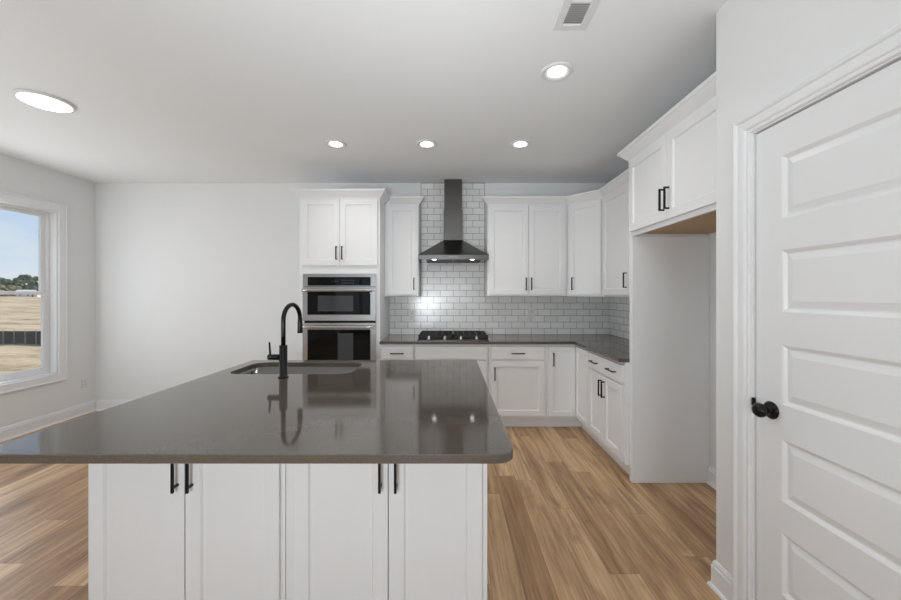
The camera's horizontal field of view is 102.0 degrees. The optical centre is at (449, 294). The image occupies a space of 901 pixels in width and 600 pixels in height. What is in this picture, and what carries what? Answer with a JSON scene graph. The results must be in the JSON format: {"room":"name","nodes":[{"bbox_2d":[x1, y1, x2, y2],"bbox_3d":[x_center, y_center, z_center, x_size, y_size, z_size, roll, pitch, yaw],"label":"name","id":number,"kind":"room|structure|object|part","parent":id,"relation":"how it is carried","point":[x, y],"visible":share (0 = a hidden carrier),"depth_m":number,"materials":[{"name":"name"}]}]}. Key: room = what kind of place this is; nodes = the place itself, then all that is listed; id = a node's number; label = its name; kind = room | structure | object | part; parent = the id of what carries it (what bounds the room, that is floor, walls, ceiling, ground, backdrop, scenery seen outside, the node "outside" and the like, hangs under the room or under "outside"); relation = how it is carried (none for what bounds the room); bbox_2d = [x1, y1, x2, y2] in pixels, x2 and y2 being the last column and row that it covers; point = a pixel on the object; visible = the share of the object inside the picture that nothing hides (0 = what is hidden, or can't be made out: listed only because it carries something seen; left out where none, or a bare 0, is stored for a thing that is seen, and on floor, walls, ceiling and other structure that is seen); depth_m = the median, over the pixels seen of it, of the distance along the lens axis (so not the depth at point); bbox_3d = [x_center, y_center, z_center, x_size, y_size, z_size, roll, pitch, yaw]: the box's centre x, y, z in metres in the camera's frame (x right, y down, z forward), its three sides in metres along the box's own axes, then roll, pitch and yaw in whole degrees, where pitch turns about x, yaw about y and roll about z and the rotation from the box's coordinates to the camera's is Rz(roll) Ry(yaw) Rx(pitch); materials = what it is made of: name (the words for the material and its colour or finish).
{"room":"kitchen","nodes":[
{"label":"kitchen","id":0,"kind":"room"},
{"bbox_2d":[0,153,94,427],"bbox_3d":[-4.340,0.027,-0.100,0.140,2.740,9.000,0,0,0],"label":"wall","id":1,"kind":"structure","parent":0,"point":[17,176],"depth_m":4.11,"materials":[{"name":"paint"}]},
{"bbox_2d":[0,190,67,394],"bbox_3d":[-4.329,-0.021,3.525,0.163,1.940,1.086,0,0,0],"label":"window","id":2,"kind":"structure","parent":1,"relation":"in","point":[52,216],"depth_m":3.95,"materials":[{"name":"paint"}]},
{"bbox_3d":[-4.380,-0.431,3.525,0.024,0.867,0.834,0,0,0],"label":"sash","id":3,"kind":"part","parent":2,"relation":"part of","materials":[{"name":"white plastic"}]},
{"bbox_3d":[-4.353,0.395,3.525,0.027,0.857,0.834,0,0,0],"label":"sash","id":4,"kind":"part","parent":2,"relation":"part of","materials":[{"name":"white plastic"}]},
{"bbox_3d":[-4.369,-0.021,3.525,0.062,1.732,0.878,0,0,0],"label":"frame","id":5,"kind":"part","parent":2,"relation":"part of","materials":[{"name":"white plastic"}]},
{"bbox_2d":[0,400,95,441],"bbox_3d":[-4.256,1.333,-0.096,0.027,0.129,8.989,0,0,0],"label":"baseboard","id":6,"kind":"structure","parent":1,"relation":"attached to","point":[8,432],"depth_m":3.85,"materials":[{"name":"paint"}]},
{"bbox_2d":[95,183,606,401],"bbox_3d":[-1.170,0.027,4.470,6.480,2.740,0.140,0,0,0],"label":"wall","id":7,"kind":"structure","parent":0,"point":[193,281],"depth_m":4.40,"materials":[{"name":"paint"}]},
{"bbox_2d":[95,400,131,410],"bbox_3d":[-2.902,1.333,4.386,2.680,0.129,0.027,0,0,0],"label":"baseboard","id":8,"kind":"structure","parent":7,"relation":"attached to","point":[101,405],"depth_m":4.38,"materials":[{"name":"paint"}]},
{"bbox_2d":[385,196,423,295],"bbox_3d":[-0.500,-0.530,4.204,0.436,1.105,0.391,0,0,0],"label":"upper cabinet","id":9,"kind":"object","parent":7,"relation":"attached to","point":[402,213],"visible":0.99,"depth_m":4.06,"materials":[{"name":"paint"}]},
{"bbox_3d":[-0.525,-0.492,4.060,0.326,0.991,0.020,0,0,0],"label":"door","id":10,"kind":"part","parent":9,"relation":"part of","materials":[{"name":"paint"}]},
{"bbox_3d":[-0.469,-1.039,4.051,0.374,0.088,0.087,0,0,0],"label":"crown moulding","id":11,"kind":"part","parent":9,"relation":"part of","materials":[{"name":"paint"}]},
{"bbox_2d":[418,179,488,262],"bbox_3d":[0.042,-0.856,4.140,0.754,0.971,0.492,0,0,0],"label":"range hood","id":12,"kind":"object","parent":7,"relation":"attached to","point":[452,249],"visible":1,"depth_m":4.22,"materials":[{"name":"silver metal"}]},
{"bbox_2d":[390,183,608,334],"bbox_3d":[0.601,-0.430,4.393,2.640,1.825,0.012,0,0,0],"label":"tile backsplash","id":13,"kind":"structure","parent":7,"relation":"attached to","point":[452,298],"depth_m":4.39,"materials":[{"name":"tile"}]},
{"bbox_2d":[409,310,414,319],"bbox_3d":[-0.450,0.247,4.386,0.070,0.116,0.009,0,0,0],"label":"wall outlet","id":14,"kind":"object","parent":13,"relation":"attached to","point":[411,312],"visible":1,"depth_m":4.38,"materials":[{"name":"white plastic"}]},
{"bbox_3d":[0.040,-0.660,4.389,0.767,1.363,0.004,0,0,0],"label":"edge trim","id":15,"kind":"part","parent":13,"relation":"part of","materials":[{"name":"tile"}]},
{"bbox_2d":[482,196,566,295],"bbox_3d":[0.839,-0.530,4.204,0.953,1.105,0.391,0,0,0],"label":"upper cabinet","id":16,"kind":"object","parent":7,"relation":"attached to","point":[526,236],"visible":1,"depth_m":4.06,"materials":[{"name":"paint"}]},
{"bbox_3d":[0.656,-0.492,4.060,0.436,0.991,0.020,0,0,0],"label":"door","id":17,"kind":"part","parent":16,"relation":"part of","materials":[{"name":"paint"}]},
{"bbox_3d":[0.839,-1.039,4.051,0.953,0.088,0.087,0,0,0],"label":"crown moulding","id":18,"kind":"part","parent":16,"relation":"part of","materials":[{"name":"paint"}]},
{"bbox_3d":[1.084,-0.492,4.060,0.408,0.991,0.020,0,0,0],"label":"door","id":19,"kind":"part","parent":16,"relation":"part of","materials":[{"name":"paint"}]},
{"bbox_2d":[567,189,603,296],"bbox_3d":[1.609,-0.530,4.079,0.640,1.105,0.640,0,0,0],"label":"upper cabinet","id":20,"kind":"object","parent":7,"relation":"attached to","point":[585,209],"visible":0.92,"depth_m":3.91,"materials":[{"name":"paint"}]},
{"bbox_3d":[1.436,-1.039,3.906,0.403,0.088,0.062,0,0,45],"label":"crown moulding","id":21,"kind":"part","parent":20,"relation":"part of","materials":[{"name":"paint"}]},
{"bbox_2d":[0,411,720,599],"bbox_3d":[-1.170,1.457,-0.100,6.480,0.120,9.280,0,0,0],"label":"floor","id":22,"kind":"structure","parent":0,"point":[566,521],"depth_m":2.15,"materials":[{"name":"brown wood"}]},
{"bbox_2d":[88,464,285,599],"bbox_3d":[-1.019,0.955,1.693,0.761,0.884,0.652,0,0,0],"label":"base cabinet","id":23,"kind":"object","parent":22,"relation":"on","point":[156,531],"visible":0.42,"depth_m":1.41,"materials":[{"name":"paint"}]},
{"bbox_3d":[-1.202,0.896,1.410,0.368,0.722,0.020,0,0,0],"label":"door","id":24,"kind":"part","parent":23,"relation":"part of","materials":[{"name":"paint"}]},
{"bbox_3d":[-1.042,0.670,1.384,0.010,0.155,0.034,0,0,0],"label":"handle","id":25,"kind":"part","parent":23,"relation":"part of","materials":[{"name":"black metal"}]},
{"bbox_3d":[-0.986,0.670,1.384,0.010,0.155,0.034,0,0,0],"label":"handle","id":26,"kind":"part","parent":23,"relation":"part of","materials":[{"name":"black metal"}]},
{"bbox_3d":[-0.834,0.896,1.410,0.360,0.722,0.020,0,0,0],"label":"door","id":27,"kind":"part","parent":23,"relation":"part of","materials":[{"name":"paint"}]},
{"bbox_2d":[291,188,389,359],"bbox_3d":[-1.138,0.157,4.064,0.960,2.480,0.671,0,0,0],"label":"tall cabinet","id":28,"kind":"object","parent":22,"relation":"on","point":[342,230],"visible":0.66,"depth_m":3.78,"materials":[{"name":"paint"}]},
{"bbox_3d":[-1.331,-0.644,3.780,0.388,0.688,0.020,0,0,0],"label":"door","id":29,"kind":"part","parent":28,"relation":"part of","materials":[{"name":"paint"}]},
{"bbox_2d":[301,274,375,359],"bbox_3d":[-1.135,0.324,3.990,0.754,1.076,0.600,0,0,0],"label":"wall oven","id":30,"kind":"object","parent":28,"relation":"in","point":[339,310],"visible":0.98,"depth_m":3.75,"materials":[{"name":"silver metal"}]},
{"bbox_3d":[-1.135,-0.043,3.722,0.722,0.033,0.064,0,0,0],"label":"oven handle","id":31,"kind":"part","parent":30,"relation":"part of","materials":[{"name":"silver metal"}]},
{"bbox_3d":[-1.135,0.331,3.722,0.722,0.033,0.064,0,0,0],"label":"oven handle","id":32,"kind":"part","parent":30,"relation":"part of","materials":[{"name":"silver metal"}]},
{"bbox_3d":[-1.136,0.568,3.753,0.648,0.418,0.002,0,0,0],"label":"glass","id":33,"kind":"part","parent":30,"relation":"part of","materials":[{"name":"black glass"}]},
{"bbox_3d":[-1.136,0.088,3.753,0.648,0.242,0.002,0,0,0],"label":"glass","id":34,"kind":"part","parent":30,"relation":"part of","materials":[{"name":"black glass"}]},
{"bbox_3d":[-1.135,0.573,3.770,0.754,0.559,0.032,0,0,0],"label":"oven door","id":35,"kind":"part","parent":30,"relation":"part of","materials":[{"name":"black glass"}]},
{"bbox_3d":[-1.135,0.097,3.770,0.754,0.348,0.032,0,0,0],"label":"oven door","id":36,"kind":"part","parent":30,"relation":"part of","materials":[{"name":"black glass"}]},
{"bbox_3d":[-1.135,-0.148,3.774,0.754,0.134,0.024,0,0,0],"label":"control panel","id":37,"kind":"part","parent":30,"relation":"part of","materials":[{"name":"silver metal"}]},
{"bbox_3d":[-1.136,-0.136,3.760,0.648,0.090,0.003,0,0,0],"label":"display glass","id":38,"kind":"part","parent":30,"relation":"part of","materials":[{"name":"black glass"}]},
{"bbox_3d":[-1.138,-1.039,4.064,0.960,0.088,0.671,0,0,0],"label":"crown moulding","id":39,"kind":"part","parent":28,"relation":"part of","materials":[{"name":"paint"}]},
{"bbox_3d":[-0.938,-0.644,3.780,0.388,0.688,0.020,0,0,0],"label":"door","id":40,"kind":"part","parent":28,"relation":"part of","materials":[{"name":"paint"}]},
{"bbox_2d":[286,464,486,599],"bbox_3d":[-0.244,0.955,1.693,0.783,0.884,0.652,0,0,0],"label":"base cabinet","id":41,"kind":"object","parent":22,"relation":"on","point":[354,531],"visible":0.53,"depth_m":1.41,"materials":[{"name":"paint"}]},
{"bbox_3d":[-0.418,0.896,1.410,0.364,0.722,0.020,0,0,0],"label":"door","id":42,"kind":"part","parent":41,"relation":"part of","materials":[{"name":"paint"}]},
{"bbox_3d":[-0.263,0.670,1.384,0.010,0.155,0.034,0,0,0],"label":"handle","id":43,"kind":"part","parent":41,"relation":"part of","materials":[{"name":"black metal"}]},
{"bbox_3d":[-0.203,0.670,1.384,0.010,0.155,0.034,0,0,0],"label":"handle","id":44,"kind":"part","parent":41,"relation":"part of","materials":[{"name":"black metal"}]},
{"bbox_3d":[-0.053,0.896,1.410,0.358,0.722,0.020,0,0,0],"label":"door","id":45,"kind":"part","parent":41,"relation":"part of","materials":[{"name":"paint"}]},
{"bbox_2d":[380,344,414,359],"bbox_3d":[-0.540,0.955,4.068,0.355,0.884,0.662,0,0,0],"label":"drawer","id":46,"kind":"object","parent":22,"relation":"on","point":[387,351],"visible":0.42,"depth_m":3.77,"materials":[{"name":"paint"}]},
{"bbox_2d":[415,344,487,386],"bbox_3d":[0.021,0.955,4.068,0.766,0.884,0.662,0,0,0],"label":"base cabinet","id":47,"kind":"object","parent":22,"relation":"on","point":[479,352],"visible":0.2,"depth_m":3.77,"materials":[{"name":"paint"}]},
{"bbox_3d":[0.204,0.973,3.780,0.364,0.568,0.020,0,0,0],"label":"door","id":48,"kind":"part","parent":47,"relation":"part of","materials":[{"name":"paint"}]},
{"bbox_2d":[488,344,545,426],"bbox_3d":[0.706,0.955,4.068,0.599,0.884,0.662,0,0,0],"label":"base cabinet","id":49,"kind":"object","parent":22,"relation":"on","point":[516,372],"visible":0.87,"depth_m":3.78,"materials":[{"name":"paint"}]},
{"bbox_3d":[0.708,0.603,3.780,0.550,0.132,0.020,0,0,0],"label":"drawer","id":50,"kind":"part","parent":49,"relation":"part of","materials":[{"name":"paint"}]},
{"bbox_3d":[0.708,0.973,3.780,0.550,0.568,0.020,0,0,0],"label":"door","id":51,"kind":"part","parent":49,"relation":"part of","materials":[{"name":"paint"}]},
{"bbox_2d":[544,344,596,441],"bbox_3d":[1.468,0.955,3.917,0.923,0.884,0.964,0,0,0],"label":"base cabinet","id":52,"kind":"object","parent":22,"relation":"on","point":[567,365],"visible":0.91,"depth_m":3.77,"materials":[{"name":"paint"}]},
{"bbox_2d":[379,335,629,361],"bbox_3d":[0.605,0.497,3.574,2.648,0.029,1.650,0,0,0],"label":"countertop","id":53,"kind":"structure","parent":52,"relation":"on","point":[615,348],"depth_m":3.75,"materials":[{"name":"grey stone"}]},
{"bbox_2d":[417,331,488,340],"bbox_3d":[0.037,0.454,4.062,0.750,0.056,0.535,0,0,0],"label":"gas cooktop","id":54,"kind":"object","parent":53,"relation":"in","point":[424,335],"visible":1,"depth_m":3.88,"materials":[{"name":"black metal"}]},
{"bbox_3d":[0.037,0.477,4.062,0.750,0.010,0.535,0,0,0],"label":"plate","id":55,"kind":"part","parent":54,"relation":"part of","materials":[{"name":"silver metal"}]},
{"bbox_3d":[1.165,0.897,3.780,0.270,0.720,0.020,0,0,0],"label":"door","id":56,"kind":"part","parent":52,"relation":"part of","materials":[{"name":"paint"}]},
{"bbox_3d":[1.312,0.897,3.607,0.020,0.720,0.323,0,0,0],"label":"door","id":57,"kind":"part","parent":52,"relation":"part of","materials":[{"name":"paint"}]},
{"bbox_2d":[588,351,629,474],"bbox_3d":[1.599,0.955,3.091,0.660,0.884,0.684,0,0,0],"label":"base cabinet","id":58,"kind":"object","parent":22,"relation":"on","point":[608,379],"visible":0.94,"depth_m":2.97,"materials":[{"name":"paint"}]},
{"bbox_3d":[1.312,0.973,3.256,0.020,0.568,0.325,0,0,0],"label":"door","id":59,"kind":"part","parent":58,"relation":"part of","materials":[{"name":"paint"}]},
{"bbox_3d":[1.286,0.797,3.062,0.034,0.137,0.011,0,0,0],"label":"handle","id":60,"kind":"part","parent":58,"relation":"part of","materials":[{"name":"black metal"}]},
{"bbox_3d":[1.312,0.603,3.088,0.020,0.132,0.660,0,0,0],"label":"drawer","id":61,"kind":"part","parent":58,"relation":"part of","materials":[{"name":"paint"}]},
{"bbox_3d":[1.312,0.973,2.924,0.020,0.568,0.332,0,0,0],"label":"door","id":62,"kind":"part","parent":58,"relation":"part of","materials":[{"name":"paint"}]},
{"bbox_2d":[630,236,709,482],"bbox_3d":[1.642,0.482,2.727,0.574,1.830,0.043,0,0,0],"label":"end panel","id":63,"kind":"object","parent":22,"relation":"on","point":[670,275],"visible":1,"depth_m":2.71,"materials":[{"name":"paint"}]},
{"bbox_3d":[-0.626,0.955,2.361,1.547,0.884,0.673,0,0,0],"label":"base cabinet","id":64,"kind":"object","parent":22,"relation":"on","visible":0},
{"bbox_2d":[0,360,512,463],"bbox_3d":[-0.624,0.497,1.896,1.649,0.029,1.588,0,0,0],"label":"countertop","id":65,"kind":"structure","parent":64,"relation":"on","point":[380,411],"depth_m":1.40,"materials":[{"name":"grey stone"}]},
{"bbox_2d":[267,303,302,377],"bbox_3d":[-0.991,0.266,2.210,0.125,0.434,0.228,0,0,0],"label":"kitchen faucet","id":66,"kind":"object","parent":65,"relation":"on","point":[282,356],"visible":1,"depth_m":2.12,"materials":[{"name":"black metal"}]},
{"bbox_3d":[-1.020,0.329,2.125,0.066,0.104,0.033,0,0,0],"label":"lever","id":67,"kind":"part","parent":66,"relation":"part of","materials":[{"name":"black metal"}]},
{"bbox_2d":[238,366,357,373],"bbox_3d":[-0.985,0.614,2.406,0.800,0.202,0.423,0,0,0],"label":"undermount sink","id":68,"kind":"object","parent":65,"relation":"in","point":[267,369],"visible":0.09,"depth_m":2.59,"materials":[{"name":"silver metal"}]},
{"bbox_2d":[0,0,727,182],"bbox_3d":[-1.170,-1.403,-0.100,6.480,0.120,9.280,0,0,0],"label":"ceiling","id":69,"kind":"structure","parent":0,"point":[161,91],"depth_m":2.33,"materials":[{"name":"paint"}]},
{"bbox_2d":[12,89,75,113],"bbox_3d":[-2.800,-1.333,2.530,0.300,0.020,0.300,0,0,0],"label":"recessed light","id":70,"kind":"object","parent":69,"relation":"in","point":[41,100],"visible":1,"depth_m":2.50,"materials":[{"name":"white plastic"}]},
{"bbox_2d":[325,140,346,148],"bbox_3d":[-1.014,-1.337,3.257,0.188,0.010,0.188,0,0,0],"label":"recessed light","id":71,"kind":"object","parent":69,"relation":"in","point":[336,144],"visible":1,"depth_m":3.25,"materials":[{"name":"white plastic"}]},
{"bbox_2d":[416,140,436,148],"bbox_3d":[-0.202,-1.337,3.257,0.188,0.010,0.188,0,0,0],"label":"recessed light","id":72,"kind":"object","parent":69,"relation":"in","point":[425,144],"visible":1,"depth_m":3.25,"materials":[{"name":"white plastic"}]},
{"bbox_2d":[510,140,530,148],"bbox_3d":[0.634,-1.337,3.257,0.188,0.010,0.188,0,0,0],"label":"recessed light","id":73,"kind":"object","parent":69,"relation":"in","point":[518,144],"visible":1,"depth_m":3.25,"materials":[{"name":"white plastic"}]},
{"bbox_2d":[541,62,572,80],"bbox_3d":[0.647,-1.337,2.198,0.188,0.010,0.188,0,0,0],"label":"recessed light","id":74,"kind":"object","parent":69,"relation":"in","point":[557,71],"visible":1,"depth_m":2.19,"materials":[{"name":"white plastic"}]},
{"bbox_2d":[553,0,600,30],"bbox_3d":[0.606,-1.339,1.660,0.166,0.007,0.380,0,0,0],"label":"ceiling vent","id":75,"kind":"object","parent":69,"relation":"in","point":[574,15],"visible":1,"depth_m":1.75,"materials":[{"name":"white plastic"}]},
{"bbox_2d":[707,232,715,468],"bbox_3d":[2.000,0.027,-0.100,0.140,2.740,9.000,0,0,0],"label":"wall","id":76,"kind":"structure","parent":0,"point":[712,235],"depth_m":2.67,"materials":[{"name":"paint"}]},
{"bbox_2d":[599,168,629,296],"bbox_3d":[1.734,-0.530,3.268,0.391,1.105,1.035,0,0,0],"label":"upper cabinet","id":77,"kind":"object","parent":76,"relation":"attached to","point":[615,194],"visible":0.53,"depth_m":3.46,"materials":[{"name":"paint"}]},
{"bbox_3d":[1.569,-1.039,3.268,0.062,0.088,1.034,0,0,0],"label":"crown moulding","id":78,"kind":"part","parent":77,"relation":"part of","materials":[{"name":"paint"}]},
{"bbox_3d":[1.590,-0.492,2.998,0.020,0.991,0.451,0,0,0],"label":"door","id":79,"kind":"part","parent":77,"relation":"part of","materials":[{"name":"paint"}]},
{"bbox_2d":[609,297,629,339],"bbox_3d":[1.925,0.252,3.570,0.008,0.460,1.642,0,0,0],"label":"tile backsplash","id":80,"kind":"structure","parent":76,"relation":"attached to","point":[619,307],"depth_m":4.12,"materials":[{"name":"white tile"}]},
{"bbox_2d":[617,72,715,236],"bbox_3d":[1.611,-0.758,2.276,0.636,0.650,1.068,0,0,0],"label":"upper cabinet","id":81,"kind":"object","parent":76,"relation":"attached to","point":[672,163],"visible":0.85,"depth_m":2.18,"materials":[{"name":"paint"}]},
{"bbox_3d":[1.345,-0.726,2.482,0.020,0.525,0.471,0,0,0],"label":"door","id":82,"kind":"part","parent":81,"relation":"part of","materials":[{"name":"paint"}]},
{"bbox_3d":[1.319,-0.588,2.271,0.034,0.137,0.011,0,0,0],"label":"handle","id":83,"kind":"part","parent":81,"relation":"part of","materials":[{"name":"black metal"}]},
{"bbox_3d":[1.319,-0.588,2.219,0.034,0.137,0.011,0,0,0],"label":"handle","id":84,"kind":"part","parent":81,"relation":"part of","materials":[{"name":"black metal"}]},
{"bbox_3d":[1.415,-1.039,2.276,0.243,0.088,1.068,0,0,0],"label":"crown moulding","id":85,"kind":"part","parent":81,"relation":"part of","materials":[{"name":"paint"}]},
{"bbox_3d":[1.345,-0.726,2.007,0.020,0.525,0.471,0,0,0],"label":"door","id":86,"kind":"part","parent":81,"relation":"part of","materials":[{"name":"paint"}]},
{"bbox_2d":[706,466,715,489],"bbox_3d":[1.917,1.333,2.237,0.027,0.129,0.935,0,0,0],"label":"baseboard","id":87,"kind":"structure","parent":76,"relation":"attached to","point":[711,481],"depth_m":2.66,"materials":[{"name":"paint"}]},
{"bbox_2d":[716,0,900,576],"bbox_3d":[1.329,0.027,-1.430,0.115,2.740,6.340,0,0,0],"label":"wall","id":88,"kind":"structure","parent":0,"point":[765,49],"depth_m":1.58,"materials":[{"name":"paint"}]},
{"bbox_2d":[733,23,900,599],"bbox_3d":[1.259,0.321,1.155,0.026,2.152,0.914,0,0,0],"label":"trim","id":89,"kind":"structure","parent":88,"relation":"attached to","point":[887,45],"depth_m":1.54,"materials":[{"name":"paint"}]},
{"bbox_2d":[752,54,900,599],"bbox_3d":[1.301,0.355,1.155,0.172,2.084,0.770,0,0,0],"label":"door","id":90,"kind":"structure","parent":88,"relation":"in","point":[826,173],"depth_m":1.24,"materials":[{"name":"paint"}]},
{"bbox_3d":[1.249,0.460,1.452,0.066,0.070,0.070,0,0,0],"label":"knob","id":91,"kind":"part","parent":90,"relation":"part of","materials":[{"name":"black metal"}]},
{"bbox_3d":[1.658,0.027,1.683,0.543,2.740,0.115,0,0,0],"label":"wall","id":92,"kind":"structure","parent":0,"visible":0},
{"bbox_2d":[707,560,732,599],"bbox_3d":[1.573,1.333,1.694,0.655,0.129,0.147,0,0,0],"label":"baseboard","id":93,"kind":"structure","parent":92,"relation":"attached to","point":[721,583],"depth_m":1.69,"materials":[{"name":"paint"}]},
{"label":"outside","id":94,"kind":"structure","parent":0,"visible":0},
{"bbox_2d":[0,296,40,374],"bbox_3d":[-87.300,1.026,95.000,165.400,1.499,250.000,0,0,0],"label":"ground","id":95,"kind":"structure","parent":94,"point":[16,313],"depth_m":18.22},
{"bbox_2d":[0,286,9,295],"bbox_3d":[-76.444,-0.290,61.918,2.804,2.375,2.542,0,0,25],"label":"tree","id":96,"kind":"object","parent":95,"relation":"on","point":[1,287],"visible":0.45,"depth_m":61.77,"materials":[{"name":"green plant"}]},
{"bbox_2d":[0,285,21,295],"bbox_3d":[-85.694,-0.496,71.151,3.282,2.787,4.294,0,0,0],"label":"tree","id":97,"kind":"object","parent":95,"relation":"on","point":[9,287],"visible":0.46,"depth_m":70.96,"materials":[{"name":"green plant"}]},
{"bbox_2d":[0,278,25,289],"bbox_3d":[-101.295,-1.504,85.010,4.007,4.801,4.097,0,0,0],"label":"tree","id":98,"kind":"object","parent":95,"relation":"on","point":[15,281],"visible":0.27,"depth_m":84.72,"materials":[{"name":"green plant"}]},
{"bbox_2d":[0,330,40,344],"bbox_3d":[-13.900,1.522,12.464,8.600,0.590,0.057,0,0,-1],"label":"fence","id":99,"kind":"object","parent":95,"relation":"on","point":[6,337],"visible":0.12,"depth_m":12.47,"materials":[{"name":"metal"}]},
{"bbox_2d":[16,290,35,296],"bbox_3d":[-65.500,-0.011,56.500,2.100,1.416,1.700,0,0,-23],"label":"house","id":100,"kind":"structure","parent":95,"relation":"on","point":[16,290],"depth_m":55.98,"materials":[{"name":"white"}]},
{"bbox_2d":[17,274,37,289],"bbox_3d":[-128.008,-2.639,111.032,5.354,7.071,5.529,0,0,0],"label":"tree","id":101,"kind":"object","parent":95,"relation":"on","point":[26,278],"visible":0.48,"depth_m":110.37,"materials":[{"name":"green plant"}]},
{"bbox_2d":[27,280,37,289],"bbox_3d":[-96.541,-1.291,84.933,2.285,4.376,2.383,0,0,0],"label":"tree","id":102,"kind":"object","parent":95,"relation":"on","point":[31,283],"visible":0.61,"depth_m":84.15,"materials":[{"name":"green plant"}]},
{"bbox_2d":[24,295,40,296],"bbox_3d":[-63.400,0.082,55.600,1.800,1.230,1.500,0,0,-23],"label":"house","id":103,"kind":"structure","parent":95,"relation":"on","point":[24,295],"depth_m":55.15,"materials":[{"name":"white"}]}
]}

